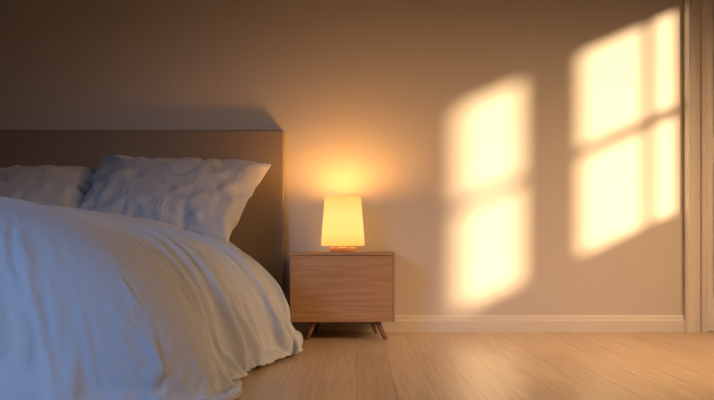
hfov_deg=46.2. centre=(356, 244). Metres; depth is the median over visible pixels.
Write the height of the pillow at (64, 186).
0.392 m
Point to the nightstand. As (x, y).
(327, 287)
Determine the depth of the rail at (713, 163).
4.68 m
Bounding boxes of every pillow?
[0,165,96,208]
[78,155,270,242]
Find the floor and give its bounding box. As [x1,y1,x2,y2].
[234,332,713,399]
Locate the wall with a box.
[0,0,713,331]
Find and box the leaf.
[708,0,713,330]
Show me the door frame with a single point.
(695, 11)
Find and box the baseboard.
[291,315,684,331]
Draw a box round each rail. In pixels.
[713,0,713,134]
[713,163,713,295]
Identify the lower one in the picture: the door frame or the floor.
the floor
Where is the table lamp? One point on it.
(342, 226)
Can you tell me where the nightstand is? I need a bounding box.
[290,251,394,338]
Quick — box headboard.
[0,130,284,295]
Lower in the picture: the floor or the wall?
the floor
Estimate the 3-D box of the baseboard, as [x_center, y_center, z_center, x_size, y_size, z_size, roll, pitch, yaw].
[-0.632,0.440,4.690,4.935,0.094,0.020,0,0,0]
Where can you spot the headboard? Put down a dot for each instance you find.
(259, 233)
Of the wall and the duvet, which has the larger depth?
the wall
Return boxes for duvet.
[0,197,303,399]
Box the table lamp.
[321,196,364,251]
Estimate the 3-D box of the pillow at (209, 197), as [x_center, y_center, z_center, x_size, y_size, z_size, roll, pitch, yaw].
[-0.948,-0.243,4.291,0.947,0.475,0.448,0,0,5]
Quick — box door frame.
[684,0,707,331]

